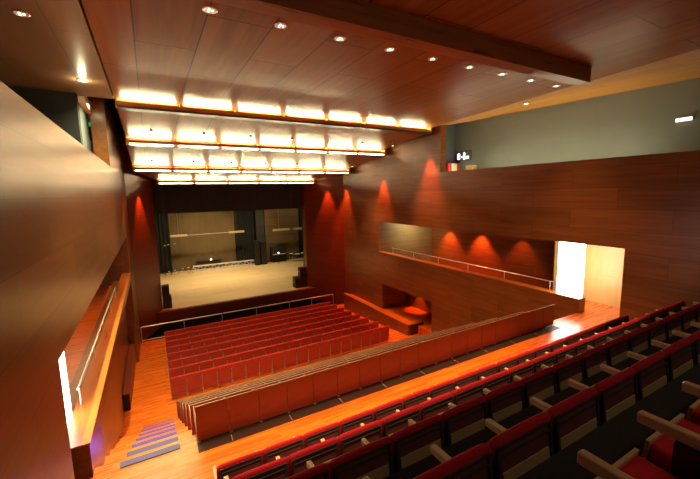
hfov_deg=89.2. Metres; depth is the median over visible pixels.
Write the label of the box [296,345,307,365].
seat
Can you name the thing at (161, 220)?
curtain
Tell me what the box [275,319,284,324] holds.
seat
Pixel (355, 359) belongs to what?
seat
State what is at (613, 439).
floor
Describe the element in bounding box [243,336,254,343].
seat
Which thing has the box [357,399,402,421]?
seat
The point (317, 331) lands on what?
seat
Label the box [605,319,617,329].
seat
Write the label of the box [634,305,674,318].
seat
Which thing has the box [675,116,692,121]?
lamp
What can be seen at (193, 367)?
seat
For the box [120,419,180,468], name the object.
staircase
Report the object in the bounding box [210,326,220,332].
seat
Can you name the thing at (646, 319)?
seat
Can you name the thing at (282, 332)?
seat
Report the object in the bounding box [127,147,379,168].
ceiling panel
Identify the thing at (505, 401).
seat
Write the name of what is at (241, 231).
strip light
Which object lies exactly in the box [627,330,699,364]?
seat
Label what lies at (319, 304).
seat
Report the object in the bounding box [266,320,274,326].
seat
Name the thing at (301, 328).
seat
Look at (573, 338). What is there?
seat
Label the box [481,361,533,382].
seat
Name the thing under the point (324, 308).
seat
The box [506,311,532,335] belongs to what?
seat
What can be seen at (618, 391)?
seat
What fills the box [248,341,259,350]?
seat
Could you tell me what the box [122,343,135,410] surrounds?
parapet
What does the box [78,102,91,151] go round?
wall
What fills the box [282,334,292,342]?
seat
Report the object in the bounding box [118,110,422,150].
ceiling panel
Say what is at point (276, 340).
seat
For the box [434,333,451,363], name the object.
seat
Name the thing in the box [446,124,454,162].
wall
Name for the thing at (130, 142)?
beam
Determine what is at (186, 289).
floor
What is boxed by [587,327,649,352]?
seat
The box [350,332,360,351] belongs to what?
seat
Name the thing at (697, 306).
seat
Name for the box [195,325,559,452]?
floor strip
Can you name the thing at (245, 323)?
seat
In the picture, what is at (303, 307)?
seat
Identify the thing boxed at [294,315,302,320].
seat
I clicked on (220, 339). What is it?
seat
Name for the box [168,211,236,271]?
curtain
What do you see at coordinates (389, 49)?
recessed light
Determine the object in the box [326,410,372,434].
seat
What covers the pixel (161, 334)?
floor
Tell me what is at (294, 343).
seat
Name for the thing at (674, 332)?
seat
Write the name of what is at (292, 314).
seat
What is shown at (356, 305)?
parapet
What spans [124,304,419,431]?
floor
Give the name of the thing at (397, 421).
seat
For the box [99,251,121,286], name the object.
wall
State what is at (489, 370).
seat
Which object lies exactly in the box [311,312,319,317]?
seat
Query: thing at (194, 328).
seat
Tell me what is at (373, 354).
seat
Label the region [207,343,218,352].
seat
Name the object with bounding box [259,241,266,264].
loudspeaker
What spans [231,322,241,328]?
seat
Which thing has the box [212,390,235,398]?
seat
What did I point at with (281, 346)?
seat
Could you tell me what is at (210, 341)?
seat
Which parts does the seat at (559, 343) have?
backrest, frame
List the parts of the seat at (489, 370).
backrest, frame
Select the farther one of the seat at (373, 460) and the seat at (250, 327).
the seat at (250, 327)
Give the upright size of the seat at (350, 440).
0.823 m
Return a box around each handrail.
[77,287,115,404]
[393,248,552,289]
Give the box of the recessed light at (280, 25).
[274,22,286,28]
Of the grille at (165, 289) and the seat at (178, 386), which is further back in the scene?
the grille at (165, 289)
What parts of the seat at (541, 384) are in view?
armrest, backrest, frame, wood panel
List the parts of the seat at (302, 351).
panel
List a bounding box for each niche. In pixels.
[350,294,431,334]
[387,286,431,313]
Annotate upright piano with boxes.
[270,246,286,262]
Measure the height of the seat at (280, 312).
0.858 m
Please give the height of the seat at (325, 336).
0.858 m
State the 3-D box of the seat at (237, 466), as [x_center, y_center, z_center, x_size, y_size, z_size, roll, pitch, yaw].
[-1.431,3.048,4.553,0.548,0.823,0.575,-5,9,-29]
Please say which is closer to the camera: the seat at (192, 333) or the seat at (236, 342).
the seat at (236, 342)
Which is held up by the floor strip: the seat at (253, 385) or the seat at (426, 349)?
the seat at (426, 349)
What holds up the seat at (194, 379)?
on the floor at (152, 403)
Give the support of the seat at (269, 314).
on the floor at (152, 403)
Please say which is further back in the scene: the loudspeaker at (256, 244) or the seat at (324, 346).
the loudspeaker at (256, 244)
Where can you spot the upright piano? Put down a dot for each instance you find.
(274, 257)
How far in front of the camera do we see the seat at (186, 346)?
16.61 m
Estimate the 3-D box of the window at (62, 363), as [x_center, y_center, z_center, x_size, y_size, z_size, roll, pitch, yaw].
[-4.434,2.067,5.405,0.060,1.760,0.670,-5,9,-29]
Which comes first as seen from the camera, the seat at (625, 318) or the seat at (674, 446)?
the seat at (674, 446)
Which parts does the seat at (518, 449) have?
armrest, backrest, frame, wood panel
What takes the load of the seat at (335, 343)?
on the floor at (152, 403)
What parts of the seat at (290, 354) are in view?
panel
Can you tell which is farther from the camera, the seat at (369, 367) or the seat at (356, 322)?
the seat at (356, 322)
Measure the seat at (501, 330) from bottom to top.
0.646 m
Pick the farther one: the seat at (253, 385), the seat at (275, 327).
the seat at (275, 327)
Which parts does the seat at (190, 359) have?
panel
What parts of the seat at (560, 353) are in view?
backrest, frame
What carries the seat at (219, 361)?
on the floor at (152, 403)
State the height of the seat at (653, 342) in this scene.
0.823 m
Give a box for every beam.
[115,98,430,134]
[125,137,384,156]
[132,165,349,173]
[157,180,314,184]
[207,0,590,85]
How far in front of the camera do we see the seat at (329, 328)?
18.12 m
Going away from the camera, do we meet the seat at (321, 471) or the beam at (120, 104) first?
the seat at (321, 471)
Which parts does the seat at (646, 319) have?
backrest, frame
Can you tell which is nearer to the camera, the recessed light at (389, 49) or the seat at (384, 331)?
the recessed light at (389, 49)
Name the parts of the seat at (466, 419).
armrest, backrest, frame, wood panel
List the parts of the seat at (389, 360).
panel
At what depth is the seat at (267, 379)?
9.19 m
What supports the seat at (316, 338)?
on the floor at (152, 403)
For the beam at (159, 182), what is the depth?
23.02 m
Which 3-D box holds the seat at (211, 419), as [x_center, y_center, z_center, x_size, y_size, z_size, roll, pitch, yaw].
[-2.377,2.963,6.060,0.505,0.646,0.481,-5,9,-29]
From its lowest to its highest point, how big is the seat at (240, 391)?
0.646 m
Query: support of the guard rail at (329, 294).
on the floor at (152, 403)
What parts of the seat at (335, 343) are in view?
panel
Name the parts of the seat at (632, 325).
backrest, frame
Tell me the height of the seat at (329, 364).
0.646 m
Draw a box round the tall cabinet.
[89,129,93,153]
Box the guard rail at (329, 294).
[141,294,332,342]
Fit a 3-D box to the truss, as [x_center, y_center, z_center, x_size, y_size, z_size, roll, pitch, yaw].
[-12.086,2.502,34.947,6.232,0.468,0.468,-5,9,-29]
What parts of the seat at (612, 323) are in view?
backrest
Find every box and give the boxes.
[446,163,459,171]
[465,165,476,169]
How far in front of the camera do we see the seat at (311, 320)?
19.76 m
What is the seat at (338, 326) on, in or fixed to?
on the floor at (152, 403)
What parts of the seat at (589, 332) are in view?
backrest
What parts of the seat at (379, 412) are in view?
backrest, frame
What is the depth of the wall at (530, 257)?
18.95 m
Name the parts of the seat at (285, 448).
frame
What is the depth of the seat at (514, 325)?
9.57 m
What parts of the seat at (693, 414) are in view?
armrest, seat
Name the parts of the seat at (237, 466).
armrest, frame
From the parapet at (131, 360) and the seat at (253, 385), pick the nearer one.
the seat at (253, 385)
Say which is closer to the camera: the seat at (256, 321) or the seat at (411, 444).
the seat at (411, 444)
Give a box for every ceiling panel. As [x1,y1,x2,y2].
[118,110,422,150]
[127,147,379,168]
[136,172,342,179]
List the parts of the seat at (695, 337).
armrest, backrest, frame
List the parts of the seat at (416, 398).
backrest, frame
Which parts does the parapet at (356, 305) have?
panel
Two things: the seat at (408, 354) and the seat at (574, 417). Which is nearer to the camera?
the seat at (574, 417)
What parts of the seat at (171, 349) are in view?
panel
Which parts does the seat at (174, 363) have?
panel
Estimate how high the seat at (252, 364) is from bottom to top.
0.858 m
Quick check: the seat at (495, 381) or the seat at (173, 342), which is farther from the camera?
the seat at (173, 342)
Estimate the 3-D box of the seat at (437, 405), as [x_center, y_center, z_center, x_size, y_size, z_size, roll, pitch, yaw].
[0.984,2.351,4.636,0.548,0.823,0.575,-5,9,-29]
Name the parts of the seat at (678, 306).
frame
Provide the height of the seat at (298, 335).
0.858 m
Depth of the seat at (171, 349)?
16.35 m
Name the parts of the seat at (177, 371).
panel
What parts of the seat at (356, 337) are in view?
panel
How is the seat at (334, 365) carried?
on the floor at (111, 466)
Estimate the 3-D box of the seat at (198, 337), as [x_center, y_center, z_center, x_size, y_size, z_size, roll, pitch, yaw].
[-7.777,5.224,17.912,0.529,0.858,0.420,-5,9,-29]
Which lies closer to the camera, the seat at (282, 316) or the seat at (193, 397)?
the seat at (193, 397)
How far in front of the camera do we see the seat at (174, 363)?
14.70 m
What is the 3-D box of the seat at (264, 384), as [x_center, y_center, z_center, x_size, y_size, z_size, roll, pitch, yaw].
[-1.960,3.264,7.432,0.505,0.646,0.481,-5,9,-29]
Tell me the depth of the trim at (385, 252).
14.45 m
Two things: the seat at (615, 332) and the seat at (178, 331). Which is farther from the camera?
the seat at (178, 331)
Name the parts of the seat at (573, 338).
backrest, frame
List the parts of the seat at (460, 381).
backrest, frame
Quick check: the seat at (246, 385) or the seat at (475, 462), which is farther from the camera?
the seat at (246, 385)
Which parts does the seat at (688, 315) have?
backrest, wood panel, frame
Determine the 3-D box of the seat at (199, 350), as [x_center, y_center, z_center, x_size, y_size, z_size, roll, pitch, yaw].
[-6.854,5.277,16.262,0.529,0.858,0.420,-5,9,-29]
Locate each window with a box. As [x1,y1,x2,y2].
[59,352,71,425]
[556,241,585,296]
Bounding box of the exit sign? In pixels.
[456,150,470,161]
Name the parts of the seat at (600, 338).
backrest, frame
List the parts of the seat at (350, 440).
frame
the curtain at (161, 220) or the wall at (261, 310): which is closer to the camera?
the wall at (261, 310)
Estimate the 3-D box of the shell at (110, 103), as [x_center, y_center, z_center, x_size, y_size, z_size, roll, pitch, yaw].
[-0.522,-5.951,12.337,22.000,0.200,28.900,-5,9,-29]
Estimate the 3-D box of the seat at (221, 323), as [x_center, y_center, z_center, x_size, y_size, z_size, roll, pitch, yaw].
[-7.280,5.040,20.352,0.529,0.858,0.420,-5,9,-29]
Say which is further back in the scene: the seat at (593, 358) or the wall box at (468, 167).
the wall box at (468, 167)
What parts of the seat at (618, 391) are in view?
armrest, backrest, frame, wood panel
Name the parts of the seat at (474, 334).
panel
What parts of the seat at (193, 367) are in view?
panel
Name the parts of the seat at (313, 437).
frame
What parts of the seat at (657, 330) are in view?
backrest, frame, wood panel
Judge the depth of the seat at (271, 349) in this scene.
15.73 m
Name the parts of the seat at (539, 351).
backrest, frame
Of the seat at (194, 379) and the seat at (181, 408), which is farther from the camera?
the seat at (194, 379)
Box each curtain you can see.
[151,178,301,213]
[154,214,171,273]
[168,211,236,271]
[234,210,254,264]
[297,208,302,257]
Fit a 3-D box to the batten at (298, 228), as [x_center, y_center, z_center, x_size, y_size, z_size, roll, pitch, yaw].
[-6.500,-5.143,36.846,3.600,8.410,0.120,-5,9,-29]
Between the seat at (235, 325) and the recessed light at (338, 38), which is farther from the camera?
the seat at (235, 325)
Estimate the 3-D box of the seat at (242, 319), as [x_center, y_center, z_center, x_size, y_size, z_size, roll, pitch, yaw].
[-6.335,4.953,20.878,0.529,0.858,0.420,-5,9,-29]
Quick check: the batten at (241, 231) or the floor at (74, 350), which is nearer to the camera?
the floor at (74, 350)
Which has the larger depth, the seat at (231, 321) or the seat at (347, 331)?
the seat at (231, 321)
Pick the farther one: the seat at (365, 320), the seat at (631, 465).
the seat at (365, 320)
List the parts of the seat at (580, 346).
backrest, frame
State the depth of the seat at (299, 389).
6.59 m
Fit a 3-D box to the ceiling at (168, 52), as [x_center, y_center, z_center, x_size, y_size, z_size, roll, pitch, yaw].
[3.361,-4.284,7.458,15.030,0.700,15.500,-5,9,-29]
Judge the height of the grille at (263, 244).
2.200 m
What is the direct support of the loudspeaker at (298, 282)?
on the floor at (186, 289)
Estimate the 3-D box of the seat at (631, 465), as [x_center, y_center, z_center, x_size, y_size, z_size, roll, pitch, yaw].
[1.371,0.998,1.444,0.548,0.823,0.575,-5,9,-29]
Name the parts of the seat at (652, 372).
armrest, backrest, frame, wood panel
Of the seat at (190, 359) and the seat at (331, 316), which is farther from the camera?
the seat at (331, 316)
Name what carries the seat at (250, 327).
on the floor at (152, 403)
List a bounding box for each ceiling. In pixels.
[0,0,113,98]
[78,96,91,121]
[81,0,699,128]
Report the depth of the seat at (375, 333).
17.30 m
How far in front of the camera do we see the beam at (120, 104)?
12.29 m
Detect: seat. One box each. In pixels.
[164,330,175,346]
[165,334,176,345]
[166,340,177,355]
[166,345,178,364]
[167,351,180,372]
[168,358,181,380]
[169,366,183,389]
[170,374,186,398]
[176,328,186,336]
[176,396,193,418]
[177,332,187,339]
[178,337,189,347]
[178,397,196,420]
[179,343,191,354]
[180,397,200,422]
[181,348,193,365]
[182,355,195,373]
[182,397,205,426]
[184,362,198,383]
[185,397,211,430]
[186,371,201,395]
[187,326,196,334]
[188,330,199,337]
[188,397,218,435]
[190,335,201,342]
[192,340,203,348]
[193,397,229,442]
[194,346,206,362]
[196,352,209,362]
[197,324,207,332]
[199,328,209,335]
[199,359,212,372]
[202,333,212,343]
[202,367,216,391]
[204,338,215,345]
[206,391,227,397]
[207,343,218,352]
[208,322,217,330]
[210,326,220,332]
[210,349,222,362]
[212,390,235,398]
[212,450,262,478]
[213,330,223,337]
[213,356,226,367]
[216,335,227,346]
[217,363,231,387]
[218,320,227,325]
[219,340,230,349]
[219,390,245,398]
[221,324,230,333]
[223,346,235,356]
[224,328,234,336]
[224,389,259,432]
[224,457,288,478]
[227,353,239,372]
[228,318,237,327]
[228,333,238,344]
[228,385,248,391]
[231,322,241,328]
[231,338,242,349]
[231,360,245,383]
[235,326,245,333]
[236,344,247,352]
[236,384,258,391]
[238,317,246,323]
[239,331,249,338]
[240,350,252,368]
[242,320,250,329]
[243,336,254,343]
[245,357,258,379]
[245,379,268,385]
[246,324,255,330]
[246,382,270,391]
[248,315,256,321]
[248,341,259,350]
[250,329,259,339]
[251,319,260,324]
[253,347,264,357]
[254,333,265,341]
[254,378,279,384]
[254,435,303,464]
[256,322,265,328]
[257,313,265,318]
[258,381,287,422]
[259,354,271,375]
[260,326,270,334]
[260,339,270,348]
[261,317,269,322]
[265,331,275,338]
[265,344,276,354]
[265,376,294,384]
[266,312,273,316]
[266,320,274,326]
[268,374,286,380]
[270,315,278,320]
[271,324,280,331]
[271,336,281,344]
[271,351,283,372]
[274,310,282,315]
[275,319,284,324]
[275,437,338,476]
[276,329,286,336]
[277,342,288,351]
[279,313,287,318]
[279,373,313,412]
[280,372,300,378]
[281,322,289,329]
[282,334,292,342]
[283,309,290,313]
[284,348,295,369]
[285,317,293,322]
[285,463,330,478]
[287,327,296,334]
[288,312,296,317]
[289,339,299,348]
[290,321,299,327]
[291,307,299,311]
[292,422,339,448]
[293,331,303,339]
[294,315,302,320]
[294,367,319,373]
[295,370,316,377]
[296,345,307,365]
[297,310,304,315]
[297,325,305,331]
[300,306,307,310]
[300,319,308,325]
[300,337,310,345]
[303,313,310,319]
[304,329,313,337]
[305,309,313,313]
[306,323,315,329]
[306,436,392,478]
[308,342,318,362]
[309,317,317,323]
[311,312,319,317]
[311,334,321,343]
[312,366,336,404]
[314,307,321,312]
[314,327,323,334]
[315,303,322,307]
[316,321,324,327]
[316,364,336,371]
[318,315,326,321]
[319,340,329,359]
[320,310,327,315]
[320,362,337,367]
[320,420,381,455]
[322,305,328,310]
[322,332,331,340]
[323,325,332,332]
[325,319,333,325]
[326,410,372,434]
[327,313,334,319]
[327,360,359,396]
[328,308,335,314]
[329,304,336,309]
[330,337,340,356]
[330,357,354,363]
[332,329,341,338]
[333,323,341,330]
[334,317,342,323]
[335,312,343,317]
[336,307,343,312]
[337,358,356,365]
[340,335,350,354]
[342,321,351,328]
[342,327,350,335]
[343,315,351,321]
[344,310,351,315]
[347,353,374,360]
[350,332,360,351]
[351,313,359,319]
[351,319,359,326]
[351,325,360,333]
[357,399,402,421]
[359,354,380,388]
[360,317,368,324]
[360,323,369,331]
[360,330,370,348]
[360,405,419,437]
[361,415,444,472]
[362,443,492,478]
[365,348,391,355]
[369,328,379,345]
[369,348,399,381]
[370,321,378,329]
[379,325,388,343]
[382,344,408,350]
[386,388,429,409]
[395,392,453,420]
[399,343,418,375]
[408,396,486,447]
[411,379,454,398]
[418,338,435,369]
[424,335,438,340]
[427,380,483,405]
[430,412,553,478]
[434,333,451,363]
[435,371,476,387]
[438,329,467,358]
[448,380,524,421]
[453,325,481,353]
[455,370,509,394]
[457,363,497,380]
[467,321,495,348]
[476,356,516,372]
[481,317,508,344]
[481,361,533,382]
[483,367,556,407]
[485,387,600,453]
[495,350,534,364]
[504,352,555,372]
[505,314,520,339]
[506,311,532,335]
[512,343,550,357]
[514,355,583,392]
[525,344,575,363]
[528,338,565,351]
[530,367,638,424]
[531,307,543,331]
[538,304,554,328]
[541,344,608,378]
[543,332,580,345]
[545,337,592,354]
[557,328,593,339]
[563,331,609,346]
[565,335,629,366]
[568,351,669,400]
[571,323,606,334]
[577,448,677,478]
[579,325,624,340]
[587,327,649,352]
[594,319,638,334]
[595,315,628,325]
[600,337,694,380]
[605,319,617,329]
[607,319,666,346]
[608,314,651,329]
[622,309,663,323]
[624,313,682,338]
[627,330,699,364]
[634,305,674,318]
[637,410,699,478]
[641,306,696,330]
[645,301,685,314]
[651,340,669,350]
[655,303,699,322]
[672,330,690,337]
[682,381,699,425]
[690,321,699,327]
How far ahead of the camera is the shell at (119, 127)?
26.73 m
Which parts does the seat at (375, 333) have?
panel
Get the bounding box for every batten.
[170,221,243,236]
[272,217,301,230]
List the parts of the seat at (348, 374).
panel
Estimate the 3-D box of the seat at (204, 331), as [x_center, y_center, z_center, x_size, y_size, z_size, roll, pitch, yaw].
[-7.765,5.154,19.000,0.529,0.858,0.420,-5,9,-29]
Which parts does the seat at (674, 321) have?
backrest, frame, wood panel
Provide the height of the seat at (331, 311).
0.858 m
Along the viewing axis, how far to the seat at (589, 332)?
8.05 m
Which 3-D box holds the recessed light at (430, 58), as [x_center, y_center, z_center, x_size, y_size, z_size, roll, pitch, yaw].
[1.800,-3.925,7.714,0.224,0.020,0.224,-5,9,-29]
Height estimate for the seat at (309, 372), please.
0.646 m
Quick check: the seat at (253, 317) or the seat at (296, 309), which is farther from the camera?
the seat at (296, 309)
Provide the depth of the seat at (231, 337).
17.67 m
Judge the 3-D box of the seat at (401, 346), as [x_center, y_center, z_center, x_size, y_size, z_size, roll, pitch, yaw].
[1.168,2.976,9.171,0.505,0.646,0.481,-5,9,-29]
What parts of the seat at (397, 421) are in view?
backrest, frame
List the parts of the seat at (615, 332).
backrest, frame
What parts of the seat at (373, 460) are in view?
armrest, frame, wood panel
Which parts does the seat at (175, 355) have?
panel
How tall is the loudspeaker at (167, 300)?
0.780 m
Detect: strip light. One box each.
[170,234,186,236]
[229,230,243,232]
[273,228,289,230]
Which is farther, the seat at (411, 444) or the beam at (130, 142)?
the beam at (130, 142)
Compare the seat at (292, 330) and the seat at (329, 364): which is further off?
the seat at (292, 330)
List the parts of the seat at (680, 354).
armrest, backrest, frame, wood panel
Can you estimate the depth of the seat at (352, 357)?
9.30 m
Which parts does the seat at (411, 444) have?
armrest, backrest, frame, wood panel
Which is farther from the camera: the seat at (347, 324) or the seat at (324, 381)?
the seat at (347, 324)
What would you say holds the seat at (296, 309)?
on the floor at (152, 403)
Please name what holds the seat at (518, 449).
on the floor at (613, 439)
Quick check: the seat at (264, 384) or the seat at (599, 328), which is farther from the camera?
the seat at (599, 328)
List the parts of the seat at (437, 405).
backrest, frame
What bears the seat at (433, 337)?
on the floor at (111, 466)
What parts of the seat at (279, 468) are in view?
frame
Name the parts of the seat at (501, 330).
panel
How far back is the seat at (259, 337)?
17.38 m
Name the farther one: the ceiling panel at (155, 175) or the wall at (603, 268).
the ceiling panel at (155, 175)
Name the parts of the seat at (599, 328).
backrest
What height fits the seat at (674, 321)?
0.823 m
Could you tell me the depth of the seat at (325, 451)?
3.60 m
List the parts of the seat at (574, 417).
armrest, backrest, frame, wood panel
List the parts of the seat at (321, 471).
frame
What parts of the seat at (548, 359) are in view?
backrest, frame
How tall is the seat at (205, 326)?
0.858 m
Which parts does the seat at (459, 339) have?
panel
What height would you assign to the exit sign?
0.500 m
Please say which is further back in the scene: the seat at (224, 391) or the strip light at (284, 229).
the strip light at (284, 229)
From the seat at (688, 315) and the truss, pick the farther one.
the truss
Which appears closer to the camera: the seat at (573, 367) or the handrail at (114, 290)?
the seat at (573, 367)
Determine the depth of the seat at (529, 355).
6.97 m
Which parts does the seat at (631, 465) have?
armrest, seat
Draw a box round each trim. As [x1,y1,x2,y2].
[68,272,130,449]
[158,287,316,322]
[378,251,584,299]
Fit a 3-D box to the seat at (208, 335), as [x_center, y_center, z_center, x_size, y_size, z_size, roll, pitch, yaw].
[-7.304,5.181,18.175,0.529,0.858,0.420,-5,9,-29]
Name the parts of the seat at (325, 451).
frame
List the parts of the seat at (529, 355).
backrest, frame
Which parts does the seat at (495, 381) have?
backrest, frame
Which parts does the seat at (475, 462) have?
backrest, frame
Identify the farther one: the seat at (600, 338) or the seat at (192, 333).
the seat at (192, 333)
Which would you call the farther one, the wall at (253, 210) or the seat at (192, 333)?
the wall at (253, 210)
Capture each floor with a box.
[64,285,111,387]
[88,300,619,478]
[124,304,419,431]
[144,302,333,341]
[160,258,309,310]
[383,326,699,478]
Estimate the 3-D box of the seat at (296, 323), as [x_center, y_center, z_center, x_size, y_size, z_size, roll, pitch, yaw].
[-3.058,4.858,19.454,0.529,0.858,0.420,-5,9,-29]
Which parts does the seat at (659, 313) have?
backrest, frame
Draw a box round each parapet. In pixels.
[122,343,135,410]
[344,293,423,335]
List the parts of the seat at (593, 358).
backrest, frame, wood panel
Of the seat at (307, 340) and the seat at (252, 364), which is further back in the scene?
the seat at (307, 340)
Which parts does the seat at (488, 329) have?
panel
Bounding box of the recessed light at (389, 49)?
[385,47,395,51]
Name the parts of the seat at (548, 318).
panel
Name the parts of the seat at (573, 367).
armrest, backrest, frame, wood panel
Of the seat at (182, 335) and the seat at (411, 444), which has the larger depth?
the seat at (182, 335)
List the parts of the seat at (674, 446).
armrest, seat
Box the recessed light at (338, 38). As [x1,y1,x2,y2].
[334,36,345,40]
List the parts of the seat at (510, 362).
backrest, frame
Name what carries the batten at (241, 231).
hanging from the ceiling
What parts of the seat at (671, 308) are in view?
backrest, frame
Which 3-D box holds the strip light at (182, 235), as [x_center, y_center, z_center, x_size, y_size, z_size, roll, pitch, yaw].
[-15.669,-0.340,32.456,1.400,0.200,0.120,-5,9,-29]
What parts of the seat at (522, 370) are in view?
backrest, frame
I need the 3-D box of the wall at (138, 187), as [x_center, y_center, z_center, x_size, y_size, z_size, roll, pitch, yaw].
[-11.989,-0.037,20.419,1.540,11.200,3.300,-5,9,-29]
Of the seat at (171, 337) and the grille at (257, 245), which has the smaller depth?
the seat at (171, 337)
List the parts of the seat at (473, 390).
backrest, frame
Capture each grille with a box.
[162,286,168,295]
[163,297,171,307]
[255,241,259,264]
[261,242,266,263]
[296,277,306,287]
[301,268,305,275]
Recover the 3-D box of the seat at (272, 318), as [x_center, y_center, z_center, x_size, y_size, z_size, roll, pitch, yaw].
[-4.454,4.849,20.842,0.529,0.858,0.420,-5,9,-29]
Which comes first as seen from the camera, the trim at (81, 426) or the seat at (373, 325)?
the trim at (81, 426)
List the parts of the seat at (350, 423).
frame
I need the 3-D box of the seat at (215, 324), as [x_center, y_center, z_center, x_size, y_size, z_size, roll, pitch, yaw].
[-7.754,5.084,20.088,0.529,0.858,0.420,-5,9,-29]
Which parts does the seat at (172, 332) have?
panel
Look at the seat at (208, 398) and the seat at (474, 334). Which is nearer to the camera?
the seat at (208, 398)
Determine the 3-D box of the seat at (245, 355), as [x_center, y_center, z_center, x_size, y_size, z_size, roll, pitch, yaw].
[-4.513,5.199,15.400,0.529,0.858,0.420,-5,9,-29]
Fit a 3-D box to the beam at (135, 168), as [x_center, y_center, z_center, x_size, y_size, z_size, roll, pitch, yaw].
[-5.322,-3.925,20.055,11.950,0.350,0.380,-5,9,-29]
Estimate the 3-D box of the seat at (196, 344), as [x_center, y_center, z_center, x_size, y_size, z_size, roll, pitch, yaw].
[-7.316,5.251,17.087,0.529,0.858,0.420,-5,9,-29]
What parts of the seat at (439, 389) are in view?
backrest, frame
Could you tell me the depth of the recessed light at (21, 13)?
5.44 m
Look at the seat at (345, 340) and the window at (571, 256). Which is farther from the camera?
the seat at (345, 340)
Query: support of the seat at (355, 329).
on the floor at (152, 403)
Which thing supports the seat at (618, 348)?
on the floor at (613, 439)
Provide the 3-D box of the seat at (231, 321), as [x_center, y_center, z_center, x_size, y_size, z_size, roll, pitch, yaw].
[-6.808,4.997,20.615,0.529,0.858,0.420,-5,9,-29]
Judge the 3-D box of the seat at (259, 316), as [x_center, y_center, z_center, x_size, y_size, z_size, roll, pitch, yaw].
[-5.388,4.866,21.404,0.529,0.858,0.420,-5,9,-29]
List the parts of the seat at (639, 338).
backrest, frame, wood panel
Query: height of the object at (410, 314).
1.000 m
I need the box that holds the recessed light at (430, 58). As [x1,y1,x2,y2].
[428,57,437,60]
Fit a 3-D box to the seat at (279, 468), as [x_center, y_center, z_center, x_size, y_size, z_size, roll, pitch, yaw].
[-0.932,2.527,3.571,0.548,0.823,0.575,-5,9,-29]
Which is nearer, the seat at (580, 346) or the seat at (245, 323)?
the seat at (580, 346)
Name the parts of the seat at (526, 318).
panel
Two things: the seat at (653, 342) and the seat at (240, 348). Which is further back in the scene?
the seat at (240, 348)
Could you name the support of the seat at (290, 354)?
on the floor at (152, 403)
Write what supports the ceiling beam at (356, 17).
attached to the ceiling at (168, 52)
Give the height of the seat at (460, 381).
0.823 m
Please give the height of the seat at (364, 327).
0.858 m
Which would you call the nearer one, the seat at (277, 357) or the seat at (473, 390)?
the seat at (473, 390)
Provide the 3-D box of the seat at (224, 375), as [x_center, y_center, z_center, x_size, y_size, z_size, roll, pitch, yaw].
[-4.997,5.313,14.049,0.529,0.858,0.420,-5,9,-29]
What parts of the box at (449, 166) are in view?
plate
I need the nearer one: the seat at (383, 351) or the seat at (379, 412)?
the seat at (379, 412)
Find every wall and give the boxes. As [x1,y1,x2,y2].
[0,81,140,478]
[8,86,82,144]
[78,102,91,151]
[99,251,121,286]
[120,134,162,342]
[153,297,326,333]
[168,210,294,259]
[302,175,344,303]
[343,125,699,331]
[378,222,431,261]
[432,228,554,289]
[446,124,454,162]
[455,78,699,169]
[553,241,624,307]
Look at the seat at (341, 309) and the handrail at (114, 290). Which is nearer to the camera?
the handrail at (114, 290)
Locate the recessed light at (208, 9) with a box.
[202,6,217,13]
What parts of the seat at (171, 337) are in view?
panel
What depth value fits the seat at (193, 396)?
11.00 m
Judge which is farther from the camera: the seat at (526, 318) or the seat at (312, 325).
the seat at (312, 325)
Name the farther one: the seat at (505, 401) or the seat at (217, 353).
the seat at (217, 353)
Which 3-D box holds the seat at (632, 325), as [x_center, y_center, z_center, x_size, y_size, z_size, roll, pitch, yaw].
[5.296,1.953,7.034,0.548,0.823,0.575,-5,9,-29]
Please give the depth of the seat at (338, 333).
17.31 m
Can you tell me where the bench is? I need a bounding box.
[196,259,220,266]
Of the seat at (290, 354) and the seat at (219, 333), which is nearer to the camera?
the seat at (290, 354)
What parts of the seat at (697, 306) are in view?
frame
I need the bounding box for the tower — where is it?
[254,210,264,241]
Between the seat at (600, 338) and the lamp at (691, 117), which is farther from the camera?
the lamp at (691, 117)
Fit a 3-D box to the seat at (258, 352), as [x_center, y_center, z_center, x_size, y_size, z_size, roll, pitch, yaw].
[-4.040,5.156,15.663,0.529,0.858,0.420,-5,9,-29]
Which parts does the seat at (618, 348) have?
backrest, frame, wood panel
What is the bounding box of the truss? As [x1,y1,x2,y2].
[193,259,254,270]
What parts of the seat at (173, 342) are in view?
panel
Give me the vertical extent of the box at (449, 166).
1.050 m
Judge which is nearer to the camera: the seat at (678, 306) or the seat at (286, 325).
the seat at (678, 306)
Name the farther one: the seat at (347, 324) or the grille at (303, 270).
the grille at (303, 270)
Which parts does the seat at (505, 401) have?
armrest, backrest, frame, wood panel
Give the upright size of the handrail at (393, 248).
0.330 m
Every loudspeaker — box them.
[161,284,169,296]
[162,294,171,308]
[253,240,260,264]
[259,241,266,264]
[292,276,306,287]
[298,266,305,276]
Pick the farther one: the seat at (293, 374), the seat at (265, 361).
the seat at (265, 361)
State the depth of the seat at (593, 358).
4.28 m
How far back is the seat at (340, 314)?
20.57 m
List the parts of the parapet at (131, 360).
panel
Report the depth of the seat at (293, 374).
8.56 m
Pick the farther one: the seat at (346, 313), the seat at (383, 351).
the seat at (346, 313)
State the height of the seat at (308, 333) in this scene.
0.858 m
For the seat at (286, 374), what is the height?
0.646 m
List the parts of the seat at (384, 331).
panel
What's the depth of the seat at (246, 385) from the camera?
8.93 m
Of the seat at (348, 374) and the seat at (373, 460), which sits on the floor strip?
the seat at (348, 374)
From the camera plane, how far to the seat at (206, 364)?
14.40 m
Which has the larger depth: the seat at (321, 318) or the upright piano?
the upright piano

